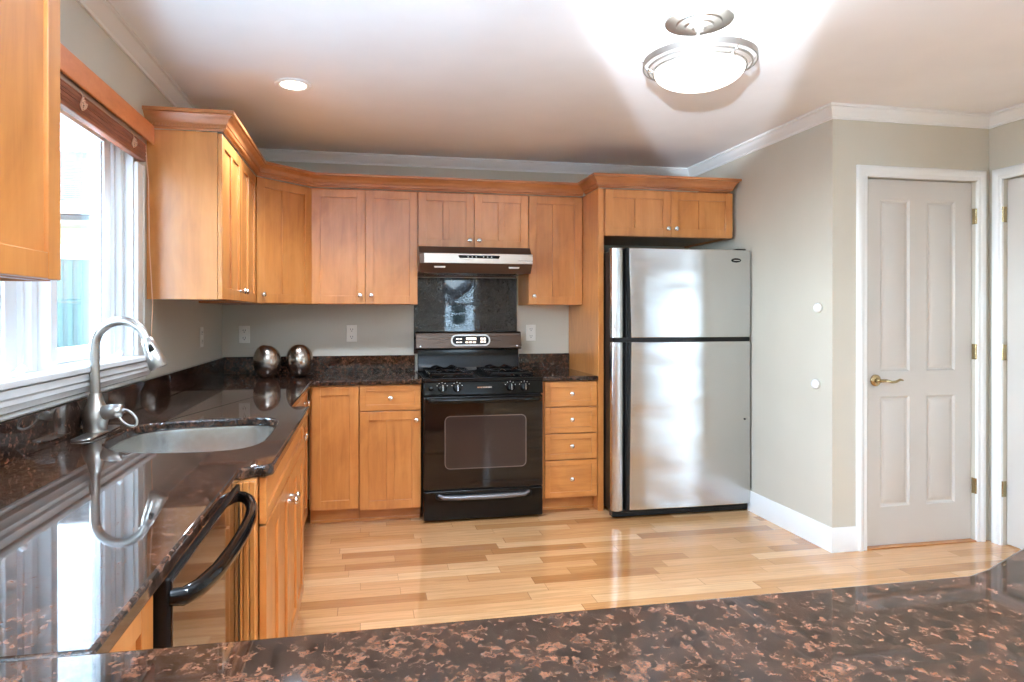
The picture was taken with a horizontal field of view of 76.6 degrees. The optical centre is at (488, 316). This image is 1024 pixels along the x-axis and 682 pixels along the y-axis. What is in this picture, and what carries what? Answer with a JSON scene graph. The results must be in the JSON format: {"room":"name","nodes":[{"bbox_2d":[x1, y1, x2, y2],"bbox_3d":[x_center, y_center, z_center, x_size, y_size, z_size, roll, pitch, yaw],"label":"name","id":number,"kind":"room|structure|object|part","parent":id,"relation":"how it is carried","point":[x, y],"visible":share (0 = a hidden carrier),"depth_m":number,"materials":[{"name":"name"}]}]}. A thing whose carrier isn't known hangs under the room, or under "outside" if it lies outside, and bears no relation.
{"room":"kitchen","nodes":[
{"label":"kitchen","id":0,"kind":"room"},
{"bbox_2d":[58,261,90,347],"bbox_3d":[-5.026,-0.088,7.885,1.265,1.180,0.004,0,0,-11],"label":"window pane","id":1,"kind":"object","parent":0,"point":[74,286],"depth_m":7.89,"materials":[{"name":"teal glass"}]},
{"bbox_2d":[60,0,221,379],"bbox_3d":[-1.206,0.075,0.747,0.150,2.447,7.770,0,0,-11],"label":"wall","id":2,"kind":"structure","parent":0,"point":[176,324],"depth_m":2.95,"materials":[{"name":"beige paint"}]},
{"bbox_2d":[0,0,60,281],"bbox_3d":[-0.987,-0.458,0.986,0.358,0.768,0.764,0,0,-11],"label":"upper cabinet","id":3,"kind":"object","parent":2,"relation":"attached to","point":[30,204],"visible":1,"depth_m":1.28,"materials":[{"name":"brown wood"}]},
{"bbox_2d":[0,108,149,421],"bbox_3d":[-1.425,-0.264,2.056,0.204,1.090,1.655,0,0,-11],"label":"window","id":4,"kind":"structure","parent":2,"relation":"in","point":[36,375],"depth_m":2.59,"materials":[{"name":"plastic"}]},
{"bbox_3d":[-1.396,-0.300,1.669,0.050,0.927,0.581,0,0,-11],"label":"sash","id":5,"kind":"part","parent":4,"relation":"part of","materials":[{"name":"plastic"}]},
{"bbox_3d":[-1.388,-0.300,1.670,0.095,0.987,0.693,0,0,-11],"label":"frame","id":6,"kind":"part","parent":4,"relation":"part of","materials":[{"name":"plastic"}]},
{"bbox_3d":[-1.367,0.179,2.068,0.085,0.022,1.655,0,0,-11],"label":"sill","id":7,"kind":"part","parent":4,"relation":"part of","materials":[{"name":"white wood"}]},
{"bbox_3d":[-1.533,-0.302,2.393,0.050,0.927,0.581,0,0,-11],"label":"sash","id":8,"kind":"part","parent":4,"relation":"part of","materials":[{"name":"plastic"}]},
{"bbox_3d":[-1.526,-0.302,2.394,0.095,0.987,0.693,0,0,-11],"label":"frame","id":9,"kind":"part","parent":4,"relation":"part of","materials":[{"name":"plastic"}]},
{"bbox_2d":[60,72,152,336],"bbox_3d":[-1.374,-0.313,2.156,0.039,0.954,1.502,0,0,-11],"label":"window blind","id":10,"kind":"object","parent":4,"relation":"attached to","point":[74,100],"visible":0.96,"depth_m":2.37,"materials":[{"name":"brown wood"}]},
{"bbox_3d":[-1.377,-0.772,2.120,0.021,0.035,1.435,0,0,-11],"label":"head rail","id":11,"kind":"part","parent":10,"relation":"part of","materials":[{"name":"brown wood"}]},
{"bbox_3d":[-1.374,-0.679,2.121,0.028,0.012,1.435,0,0,-11],"label":"rail","id":12,"kind":"part","parent":10,"relation":"part of","materials":[{"name":"brown wood"}]},
{"bbox_3d":[-1.500,-0.294,2.866,0.013,0.914,0.059,0,0,-5],"label":"pull cord","id":13,"kind":"part","parent":10,"relation":"part of","materials":[{"name":"brown plastic"}]},
{"bbox_3d":[-1.374,-0.246,2.087,0.018,0.827,1.553,0,0,-11],"label":"casing","id":14,"kind":"part","parent":4,"relation":"part of","materials":[{"name":"white wood"}]},
{"bbox_2d":[60,43,153,144],"bbox_3d":[-1.361,-0.815,2.129,0.012,0.084,1.613,0,0,-11],"label":"window valance","id":15,"kind":"object","parent":2,"relation":"attached to","point":[71,66],"visible":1,"depth_m":2.34,"materials":[{"name":"brown wood"}]},
{"bbox_2d":[0,357,223,465],"bbox_3d":[-1.395,0.340,2.207,0.020,0.113,4.548,0,0,-11],"label":"backsplash","id":16,"kind":"structure","parent":2,"relation":"attached to","point":[24,435],"depth_m":2.15,"materials":[{"name":"brown stone"}]},
{"bbox_2d":[146,129,255,302],"bbox_3d":[-1.453,-0.464,3.416,0.356,0.768,0.943,0,0,-11],"label":"upper cabinet","id":17,"kind":"object","parent":2,"relation":"attached to","point":[202,193],"visible":0.97,"depth_m":2.96,"materials":[{"name":"brown wood"}]},
{"bbox_3d":[-1.277,-0.462,3.209,0.019,0.760,0.468,0,0,-11],"label":"door","id":18,"kind":"part","parent":17,"relation":"part of","materials":[{"name":"brown wood"}]},
{"bbox_3d":[-1.365,-0.463,3.673,0.019,0.760,0.469,0,0,-11],"label":"door","id":19,"kind":"part","parent":17,"relation":"part of","materials":[{"name":"brown wood"}]},
{"bbox_2d":[142,105,582,196],"bbox_3d":[-0.678,-0.893,4.013,2.799,0.084,0.996,0,0,-41],"label":"crown molding","id":20,"kind":"structure","parent":17,"relation":"on","point":[227,122],"depth_m":4.22,"materials":[{"name":"brown wood"}]},
{"bbox_2d":[200,327,203,346],"bbox_3d":[-1.721,0.123,3.892,0.008,0.120,0.074,0,0,-11],"label":"wall outlet","id":21,"kind":"object","parent":2,"relation":"attached to","point":[201,328],"visible":1,"depth_m":3.88,"materials":[{"name":"white plastic"}]},
{"bbox_2d":[222,160,689,498],"bbox_3d":[-0.073,0.066,4.856,3.607,2.447,0.120,0,0,-11],"label":"wall","id":22,"kind":"structure","parent":0,"point":[381,329],"depth_m":4.64,"materials":[{"name":"beige paint"}]},
{"bbox_2d":[239,326,249,342],"bbox_3d":[-1.688,0.124,4.483,0.074,0.120,0.008,0,0,-11],"label":"wall outlet","id":23,"kind":"object","parent":22,"relation":"attached to","point":[244,331],"visible":1,"depth_m":4.48,"materials":[{"name":"white plastic"}]},
{"bbox_2d":[206,177,312,304],"bbox_3d":[-1.467,-0.465,4.204,0.622,0.768,0.634,0,0,-11],"label":"upper cabinet","id":24,"kind":"object","parent":22,"relation":"attached to","point":[283,210],"visible":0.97,"depth_m":4.06,"materials":[{"name":"brown wood"}]},
{"bbox_3d":[-1.283,-0.464,4.082,0.019,0.760,0.417,0,0,34],"label":"door","id":25,"kind":"part","parent":24,"relation":"part of","materials":[{"name":"brown wood"}]},
{"bbox_2d":[224,355,414,373],"bbox_3d":[-1.182,0.334,4.573,1.320,0.113,0.020,0,0,-11],"label":"backsplash","id":26,"kind":"structure","parent":22,"relation":"attached to","point":[358,362],"depth_m":4.59,"materials":[{"name":"brown stone"}]},
{"bbox_2d":[346,325,356,341],"bbox_3d":[-0.974,0.120,4.619,0.074,0.120,0.008,0,0,-11],"label":"wall outlet","id":27,"kind":"object","parent":22,"relation":"attached to","point":[351,330],"visible":1,"depth_m":4.62,"materials":[{"name":"white plastic"}]},
{"bbox_2d":[312,188,417,304],"bbox_3d":[-0.847,-0.466,4.462,0.697,0.768,0.358,0,0,-11],"label":"upper cabinet","id":28,"kind":"object","parent":22,"relation":"attached to","point":[365,242],"visible":1,"depth_m":4.32,"materials":[{"name":"brown wood"}]},
{"bbox_3d":[-0.993,-0.464,4.296,0.346,0.760,0.019,0,0,-11],"label":"door","id":29,"kind":"part","parent":28,"relation":"part of","materials":[{"name":"brown wood"}]},
{"bbox_3d":[-0.650,-0.464,4.361,0.345,0.760,0.019,0,0,-11],"label":"door","id":30,"kind":"part","parent":28,"relation":"part of","materials":[{"name":"brown wood"}]},
{"bbox_2d":[414,277,516,353],"bbox_3d":[-0.164,-0.008,4.769,0.765,0.554,0.012,0,0,-11],"label":"panel","id":31,"kind":"object","parent":22,"relation":"attached to","point":[444,304],"visible":0.56,"depth_m":4.76,"materials":[{"name":"stone"}]},
{"bbox_2d":[418,192,527,247],"bbox_3d":[-0.124,-0.659,4.598,0.770,0.383,0.358,0,0,-11],"label":"upper cabinet","id":32,"kind":"object","parent":22,"relation":"attached to","point":[444,219],"visible":0.8,"depth_m":4.45,"materials":[{"name":"brown wood"}]},
{"bbox_3d":[-0.288,-0.657,4.429,0.382,0.375,0.019,0,0,-11],"label":"door","id":33,"kind":"part","parent":32,"relation":"part of","materials":[{"name":"brown wood"}]},
{"bbox_3d":[0.090,-0.657,4.501,0.382,0.375,0.019,0,0,-11],"label":"door","id":34,"kind":"part","parent":32,"relation":"part of","materials":[{"name":"brown wood"}]},
{"bbox_2d":[417,246,532,277],"bbox_3d":[-0.119,-0.377,4.517,0.758,0.178,0.495,0,0,-11],"label":"range hood","id":35,"kind":"object","parent":22,"relation":"attached to","point":[432,261],"visible":0.96,"depth_m":4.31,"materials":[{"name":"silver metal"}]},
{"bbox_3d":[-0.060,-0.384,4.284,0.728,0.064,0.008,0,0,-11],"label":"panel","id":36,"kind":"part","parent":35,"relation":"part of","materials":[{"name":"silver metal"}]},
{"bbox_2d":[526,325,535,340],"bbox_3d":[0.320,0.121,4.864,0.074,0.120,0.008,0,0,-11],"label":"wall outlet","id":37,"kind":"object","parent":22,"relation":"attached to","point":[530,329],"visible":1,"depth_m":4.86,"materials":[{"name":"white plastic"}]},
{"bbox_2d":[519,353,568,368],"bbox_3d":[0.419,0.334,4.877,0.389,0.113,0.020,0,0,-11],"label":"backsplash","id":38,"kind":"structure","parent":22,"relation":"attached to","point":[533,360],"depth_m":4.87,"materials":[{"name":"brown stone"}]},
{"bbox_2d":[518,196,581,305],"bbox_3d":[0.449,-0.467,4.708,0.392,0.768,0.358,0,0,-11],"label":"upper cabinet","id":39,"kind":"object","parent":22,"relation":"attached to","point":[554,223],"visible":0.97,"depth_m":4.57,"materials":[{"name":"brown wood"}]},
{"bbox_2d":[578,173,741,247],"bbox_3d":[1.138,-0.737,4.656,1.057,0.400,0.712,0,0,-11],"label":"upper cabinet","id":40,"kind":"object","parent":22,"relation":"attached to","point":[631,217],"depth_m":4.37,"materials":[{"name":"brown wood"}]},
{"bbox_3d":[1.001,-0.691,4.336,0.464,0.306,0.019,0,0,-11],"label":"door","id":41,"kind":"part","parent":40,"relation":"part of","materials":[{"name":"brown wood"}]},
{"bbox_3d":[1.455,-0.691,4.422,0.454,0.306,0.019,0,0,-11],"label":"door","id":42,"kind":"part","parent":40,"relation":"part of","materials":[{"name":"brown wood"}]},
{"bbox_2d":[109,0,1023,167],"bbox_3d":[2.872,-1.210,1.518,8.450,0.120,7.770,0,0,-11],"label":"ceiling","id":43,"kind":"structure","parent":0,"point":[527,80],"depth_m":2.99,"materials":[{"name":"white paint"}]},
{"bbox_2d":[274,77,311,91],"bbox_3d":[-0.967,-1.148,3.215,0.182,0.012,0.182,0,0,-11],"label":"recessed light","id":44,"kind":"object","parent":43,"relation":"in","point":[288,84],"visible":1,"depth_m":3.20,"materials":[{"name":"white"}]},
{"bbox_2d":[641,5,758,92],"bbox_3d":[0.820,-1.020,2.519,0.428,0.262,0.431,0,0,-11],"label":"ceiling light","id":45,"kind":"object","parent":43,"relation":"attached to","point":[699,71],"visible":1,"depth_m":2.44,"materials":[{"name":"white glass"}]},
{"bbox_3d":[0.816,-1.040,2.520,0.014,0.145,0.014,0,0,-11],"label":"stem","id":46,"kind":"part","parent":45,"relation":"part of","materials":[{"name":"silver metal"}]},
{"bbox_3d":[0.820,-0.925,2.521,0.340,0.072,0.340,0,0,-11],"label":"lamp shade","id":47,"kind":"part","parent":45,"relation":"part of","materials":[{"name":"white glass"}]},
{"bbox_2d":[294,499,1020,635],"bbox_3d":[2.872,1.357,1.524,8.450,0.120,7.770,0,0,-11],"label":"floor","id":48,"kind":"structure","parent":0,"point":[385,573],"depth_m":3.39,"materials":[{"name":"brown wood"}]},
{"bbox_2d":[110,595,152,651],"bbox_3d":[-0.830,0.865,0.863,0.626,0.865,0.298,0,0,-11],"label":"base cabinet","id":49,"kind":"object","parent":48,"relation":"on","point":[139,635],"visible":0.09,"depth_m":1.01,"materials":[{"name":"brown wood"}]},
{"bbox_2d":[0,371,421,661],"bbox_3d":[-0.822,0.411,2.679,1.320,0.032,3.875,0,0,-11],"label":"countertop","id":50,"kind":"structure","parent":49,"relation":"on","point":[90,531],"depth_m":1.35,"materials":[{"name":"brown stone"}]},
{"bbox_2d":[71,317,167,441],"bbox_3d":[-1.278,0.198,2.181,0.273,0.396,0.272,0,0,17],"label":"faucet","id":51,"kind":"object","parent":50,"relation":"on","point":[96,414],"visible":1,"depth_m":2.20,"materials":[{"name":"silver metal"}]},
{"bbox_3d":[-1.327,0.393,2.196,0.059,0.005,0.300,0,0,-11],"label":"deck plate","id":52,"kind":"part","parent":51,"relation":"part of","materials":[{"name":"silver metal"}]},
{"bbox_3d":[-1.258,0.338,2.218,0.118,0.080,0.052,0,0,-11],"label":"lever","id":53,"kind":"part","parent":51,"relation":"part of","materials":[{"name":"silver metal"}]},
{"bbox_3d":[-1.265,0.132,2.227,0.192,0.265,0.030,0,0,-11],"label":"spout","id":54,"kind":"part","parent":51,"relation":"part of","materials":[{"name":"silver metal"}]},
{"bbox_2d":[108,425,274,478],"bbox_3d":[-1.000,0.517,2.202,0.530,0.174,0.669,0,0,-11],"label":"sink","id":55,"kind":"object","parent":50,"relation":"in","point":[208,439],"visible":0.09,"depth_m":2.48,"materials":[{"name":"silver metal"}]},
{"bbox_2d":[253,345,280,377],"bbox_3d":[-1.415,0.286,4.145,0.171,0.211,0.171,0,0,-11],"label":"vase","id":56,"kind":"object","parent":50,"relation":"on","point":[266,359],"visible":1,"depth_m":4.08,"materials":[{"name":"silver metal"}]},
{"bbox_2d":[286,344,312,376],"bbox_3d":[-1.229,0.286,4.217,0.171,0.211,0.171,0,0,-11],"label":"vase","id":57,"kind":"object","parent":50,"relation":"on","point":[299,358],"visible":1,"depth_m":4.16,"materials":[{"name":"silver metal"}]},
{"bbox_2d":[153,484,257,648],"bbox_3d":[-0.852,0.864,1.330,0.681,0.859,0.624,0,0,-11],"label":"dishwasher","id":58,"kind":"object","parent":48,"relation":"on","point":[198,601],"visible":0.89,"depth_m":1.29,"materials":[{"name":"black plastic"}]},
{"bbox_3d":[-0.582,0.814,1.361,0.004,0.743,0.564,0,0,-11],"label":"panel","id":59,"kind":"part","parent":58,"relation":"part of","materials":[{"name":"black"}]},
{"bbox_3d":[-0.552,0.469,1.371,0.076,0.049,0.594,0,0,-11],"label":"handle","id":60,"kind":"part","parent":58,"relation":"part of","materials":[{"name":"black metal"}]},
{"bbox_2d":[189,422,303,640],"bbox_3d":[-1.027,0.862,2.207,0.738,0.865,1.156,0,0,-11],"label":"base cabinet","id":61,"kind":"object","parent":48,"relation":"on","point":[279,495],"depth_m":1.99,"materials":[{"name":"brown wood"}]},
{"bbox_3d":[-0.635,0.814,1.699,0.046,0.764,0.013,0,0,-11],"label":"filler panel","id":62,"kind":"part","parent":61,"relation":"part of","materials":[{"name":"brown wood"}]},
{"bbox_3d":[-0.660,0.881,2.018,0.019,0.626,0.537,0,0,-11],"label":"door","id":63,"kind":"part","parent":61,"relation":"part of","materials":[{"name":"brown wood"}]},
{"bbox_3d":[-0.711,0.498,2.282,0.019,0.126,1.077,0,0,-11],"label":"drawer","id":64,"kind":"part","parent":61,"relation":"part of","materials":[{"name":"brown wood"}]},
{"bbox_3d":[-0.679,0.640,2.256,0.034,0.031,0.031,0,0,-11],"label":"knob","id":65,"kind":"part","parent":61,"relation":"part of","materials":[{"name":"silver metal"}]},
{"bbox_3d":[-0.691,0.640,2.319,0.034,0.031,0.031,0,0,-11],"label":"knob","id":66,"kind":"part","parent":61,"relation":"part of","materials":[{"name":"silver metal"}]},
{"bbox_3d":[-0.761,0.880,2.549,0.019,0.626,0.537,0,0,-11],"label":"door","id":67,"kind":"part","parent":61,"relation":"part of","materials":[{"name":"brown wood"}]},
{"bbox_2d":[296,391,309,524],"bbox_3d":[-1.280,0.860,3.328,0.660,0.865,1.135,0,0,-11],"label":"base cabinet","id":68,"kind":"object","parent":48,"relation":"on","point":[304,401],"visible":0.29,"depth_m":3.85,"materials":[{"name":"brown wood"}]},
{"bbox_3d":[-1.023,0.509,3.511,0.019,0.155,0.797,0,0,-11],"label":"drawer","id":69,"kind":"part","parent":68,"relation":"part of","materials":[{"name":"brown wood"}]},
{"bbox_3d":[-1.060,0.892,3.708,0.019,0.597,0.397,0,0,-11],"label":"door","id":70,"kind":"part","parent":68,"relation":"part of","materials":[{"name":"brown wood"}]},
{"bbox_2d":[309,385,358,523],"bbox_3d":[-1.007,0.857,4.296,0.298,0.865,0.626,0,0,-11],"label":"base cabinet","id":71,"kind":"object","parent":48,"relation":"on","point":[333,410],"visible":0.92,"depth_m":4.00,"materials":[{"name":"brown wood"}]},
{"bbox_2d":[359,384,420,520],"bbox_3d":[-0.667,0.857,4.343,0.385,0.865,0.660,0,0,-11],"label":"base cabinet","id":72,"kind":"object","parent":48,"relation":"on","point":[389,415],"visible":0.92,"depth_m":4.06,"materials":[{"name":"brown wood"}]},
{"bbox_3d":[-0.614,0.508,4.061,0.376,0.155,0.019,0,0,-11],"label":"drawer","id":73,"kind":"part","parent":72,"relation":"part of","materials":[{"name":"brown wood"}]},
{"bbox_2d":[415,331,542,520],"bbox_3d":[-0.081,0.700,4.395,0.773,1.180,0.737,0,0,-11],"label":"gas range","id":74,"kind":"object","parent":48,"relation":"on","point":[482,412],"visible":0.99,"depth_m":4.12,"materials":[{"name":"black metal"}]},
{"bbox_3d":[-0.285,0.449,4.035,0.054,0.054,0.048,0,0,-11],"label":"knob","id":75,"kind":"part","parent":74,"relation":"part of","materials":[{"name":"black ceramic"}]},
{"bbox_3d":[-0.193,0.449,4.052,0.054,0.054,0.048,0,0,-11],"label":"knob","id":76,"kind":"part","parent":74,"relation":"part of","materials":[{"name":"black ceramic"}]},
{"bbox_3d":[-0.128,0.172,4.689,0.269,0.068,0.021,0,0,-11],"label":"display panel","id":77,"kind":"part","parent":74,"relation":"part of","materials":[{"name":"black ceramic"}]},
{"bbox_2d":[416,370,542,381],"bbox_3d":[-0.084,0.399,4.415,0.771,0.023,0.623,0,0,-11],"label":"cooktop","id":78,"kind":"object","parent":74,"relation":"in","point":[478,375],"depth_m":4.17,"materials":[{"name":"black metal"}]},
{"bbox_3d":[-0.029,1.184,4.124,0.765,0.182,0.044,0,0,-11],"label":"warming drawer","id":79,"kind":"part","parent":74,"relation":"part of","materials":[{"name":"black metal"}]},
{"bbox_3d":[-0.029,0.793,4.122,0.765,0.584,0.046,0,0,-11],"label":"oven door","id":80,"kind":"part","parent":74,"relation":"part of","materials":[{"name":"black glass"}]},
{"bbox_3d":[-0.029,0.453,4.121,0.767,0.083,0.048,0,0,-11],"label":"control panel","id":81,"kind":"part","parent":74,"relation":"part of","materials":[{"name":"black metal"}]},
{"bbox_3d":[-0.022,1.130,4.088,0.592,0.041,0.042,0,0,-11],"label":"drawer handle","id":82,"kind":"part","parent":74,"relation":"part of","materials":[{"name":"grey metal"}]},
{"bbox_3d":[-0.019,0.522,4.068,0.736,0.038,0.073,0,0,-11],"label":"handle","id":83,"kind":"part","parent":74,"relation":"part of","materials":[{"name":"black metal"}]},
{"bbox_3d":[0.144,0.449,4.116,0.054,0.054,0.048,0,0,-11],"label":"knob","id":84,"kind":"part","parent":74,"relation":"part of","materials":[{"name":"black ceramic"}]},
{"bbox_3d":[0.235,0.449,4.133,0.054,0.054,0.048,0,0,-11],"label":"knob","id":85,"kind":"part","parent":74,"relation":"part of","materials":[{"name":"black ceramic"}]},
{"bbox_2d":[541,381,596,509],"bbox_3d":[0.487,0.857,4.562,0.374,0.865,0.660,0,0,-11],"label":"base cabinet","id":86,"kind":"object","parent":48,"relation":"on","point":[569,407],"visible":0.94,"depth_m":4.28,"materials":[{"name":"brown wood"}]},
{"bbox_2d":[525,368,597,381],"bbox_3d":[0.478,0.407,4.568,0.389,0.032,0.648,0,0,-11],"label":"countertop","id":87,"kind":"structure","parent":86,"relation":"on","point":[548,374],"depth_m":4.31,"materials":[{"name":"brown stone"}]},
{"bbox_3d":[0.545,1.069,4.282,0.359,0.244,0.019,0,0,-11],"label":"drawer","id":88,"kind":"part","parent":86,"relation":"part of","materials":[{"name":"brown wood"}]},
{"bbox_3d":[0.545,0.856,4.281,0.359,0.168,0.019,0,0,-11],"label":"drawer","id":89,"kind":"part","parent":86,"relation":"part of","materials":[{"name":"brown wood"}]},
{"bbox_3d":[0.545,0.681,4.281,0.359,0.167,0.019,0,0,-11],"label":"drawer","id":90,"kind":"part","parent":86,"relation":"part of","materials":[{"name":"brown wood"}]},
{"bbox_3d":[0.545,0.510,4.280,0.359,0.161,0.019,0,0,-11],"label":"drawer","id":91,"kind":"part","parent":86,"relation":"part of","materials":[{"name":"brown wood"}]},
{"bbox_2d":[569,188,603,510],"bbox_3d":[0.688,0.220,4.612,0.038,2.140,0.638,0,0,-11],"label":"end panel","id":92,"kind":"object","parent":48,"relation":"on","point":[586,320],"visible":0.56,"depth_m":4.38,"materials":[{"name":"brown wood"}]},
{"bbox_2d":[604,248,749,516],"bbox_3d":[1.188,0.420,4.575,0.967,1.738,0.802,0,0,-11],"label":"refrigerator","id":93,"kind":"object","parent":48,"relation":"on","point":[677,321],"visible":0.99,"depth_m":4.19,"materials":[{"name":"silver metal"}]},
{"bbox_3d":[0.826,0.699,4.126,0.088,1.072,0.052,0,0,-11],"label":"door handle","id":94,"kind":"part","parent":93,"relation":"part of","materials":[{"name":"silver metal"}]},
{"bbox_3d":[0.826,-0.151,4.124,0.088,0.572,0.052,0,0,-11],"label":"door handle","id":95,"kind":"part","parent":93,"relation":"part of","materials":[{"name":"silver metal"}]},
{"bbox_3d":[1.314,-0.151,4.219,0.851,0.572,0.046,0,0,-11],"label":"freezer door","id":96,"kind":"part","parent":93,"relation":"part of","materials":[{"name":"silver metal"}]},
{"bbox_3d":[1.314,0.699,4.221,0.851,1.072,0.046,0,0,-11],"label":"fridge door","id":97,"kind":"part","parent":93,"relation":"part of","materials":[{"name":"silver metal"}]},
{"bbox_3d":[0.398,0.866,0.587,1.660,0.865,0.626,0,0,-11],"label":"base cabinet","id":98,"kind":"object","parent":48,"relation":"on","visible":0},
{"bbox_2d":[0,548,1023,681],"bbox_3d":[0.220,0.416,0.671,2.618,0.032,0.948,0,0,-11],"label":"countertop","id":99,"kind":"structure","parent":98,"relation":"on","point":[966,628],"depth_m":0.78,"materials":[{"name":"brown stone"}]},
{"bbox_2d":[690,119,851,527],"bbox_3d":[1.799,0.067,4.343,0.120,2.447,1.584,0,0,-11],"label":"wall","id":100,"kind":"structure","parent":0,"point":[792,201],"depth_m":3.83,"materials":[{"name":"beige paint"}]},
{"bbox_2d":[76,0,1023,176],"bbox_3d":[1.085,-1.113,1.169,4.510,0.072,7.550,0,0,-11],"label":"trim","id":101,"kind":"structure","parent":100,"relation":"attached to","point":[103,12],"depth_m":3.73,"materials":[{"name":"white paint"}]},
{"bbox_2d":[747,491,857,552],"bbox_3d":[1.886,1.225,3.948,0.173,0.132,0.799,0,0,-11],"label":"baseboard","id":102,"kind":"structure","parent":100,"relation":"attached to","point":[839,539],"depth_m":3.75,"materials":[{"name":"white wood"}]},
{"bbox_2d":[811,379,819,388],"bbox_3d":[1.849,0.381,3.666,0.033,0.056,0.056,0,0,-11],"label":"bumper cover","id":103,"kind":"object","parent":100,"relation":"attached to","point":[815,383],"visible":1,"depth_m":3.65,"materials":[{"name":"white plastic"}]},
{"bbox_2d":[813,303,822,312],"bbox_3d":[1.852,-0.050,3.646,0.033,0.056,0.056,0,0,-11],"label":"bumper cover","id":104,"kind":"object","parent":100,"relation":"attached to","point":[817,307],"visible":1,"depth_m":3.63,"materials":[{"name":"white plastic"}]},
{"bbox_2d":[851,120,988,539],"bbox_3d":[2.497,0.068,3.731,1.023,2.447,0.120,0,0,-11],"label":"wall","id":105,"kind":"structure","parent":0,"point":[873,143],"depth_m":3.66,"materials":[{"name":"beige paint"}]},
{"bbox_2d":[856,165,986,550],"bbox_3d":[2.445,0.227,3.679,0.845,2.130,0.114,0,0,-11],"label":"door","id":106,"kind":"structure","parent":105,"relation":"in","point":[913,238],"depth_m":3.68,"materials":[{"name":"white wood"}]},
{"bbox_3d":[2.172,0.357,3.607,0.066,0.066,0.045,0,0,-11],"label":"handle","id":107,"kind":"part","parent":106,"relation":"part of","materials":[{"name":"gold metal"}]},
{"bbox_3d":[2.241,0.357,3.597,0.140,0.026,0.029,0,0,-11],"label":"lever","id":108,"kind":"part","parent":106,"relation":"part of","materials":[{"name":"gold metal"}]},
{"bbox_2d":[867,538,975,549],"bbox_3d":[2.440,1.288,3.707,0.719,0.006,0.112,0,0,-11],"label":"threshold","id":109,"kind":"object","parent":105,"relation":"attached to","point":[968,539],"depth_m":3.67,"materials":[{"name":"brown wood"}]},
{"bbox_2d":[988,119,1023,544],"bbox_3d":[3.070,0.070,3.134,0.120,2.447,1.266,0,0,-11],"label":"wall","id":110,"kind":"structure","parent":0,"point":[1006,141],"depth_m":3.66,"materials":[{"name":"beige paint"}]},
{"bbox_2d":[991,163,1023,548],"bbox_3d":[3.007,0.228,3.287,0.096,2.130,0.892,0,0,-11],"label":"door","id":111,"kind":"structure","parent":110,"relation":"in","point":[1013,352],"depth_m":3.65,"materials":[{"name":"white wood"}]},
{"bbox_3d":[3.019,0.258,3.289,0.035,2.054,0.760,0,0,-11],"label":"panel","id":112,"kind":"part","parent":111,"relation":"part of","materials":[{"name":"white wood"}]},
{"label":"outside","id":113,"kind":"structure","parent":0,"visible":0},
{"bbox_3d":[-1.834,1.850,4.464,80.000,0.120,80.000,0,0,-11],"label":"ground","id":114,"kind":"structure","parent":113,"visible":0},
{"bbox_2d":[57,151,90,347],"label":"window","id":115,"kind":"structure","parent":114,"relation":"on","point":[74,286],"depth_m":7.89,"materials":[{"name":"white"}]},
{"bbox_3d":[-4.980,-0.083,7.902,1.400,1.230,0.007,0,0,-11],"label":"pane","id":116,"kind":"part","parent":115,"relation":"part of","materials":[{"name":"blue"}]}
]}

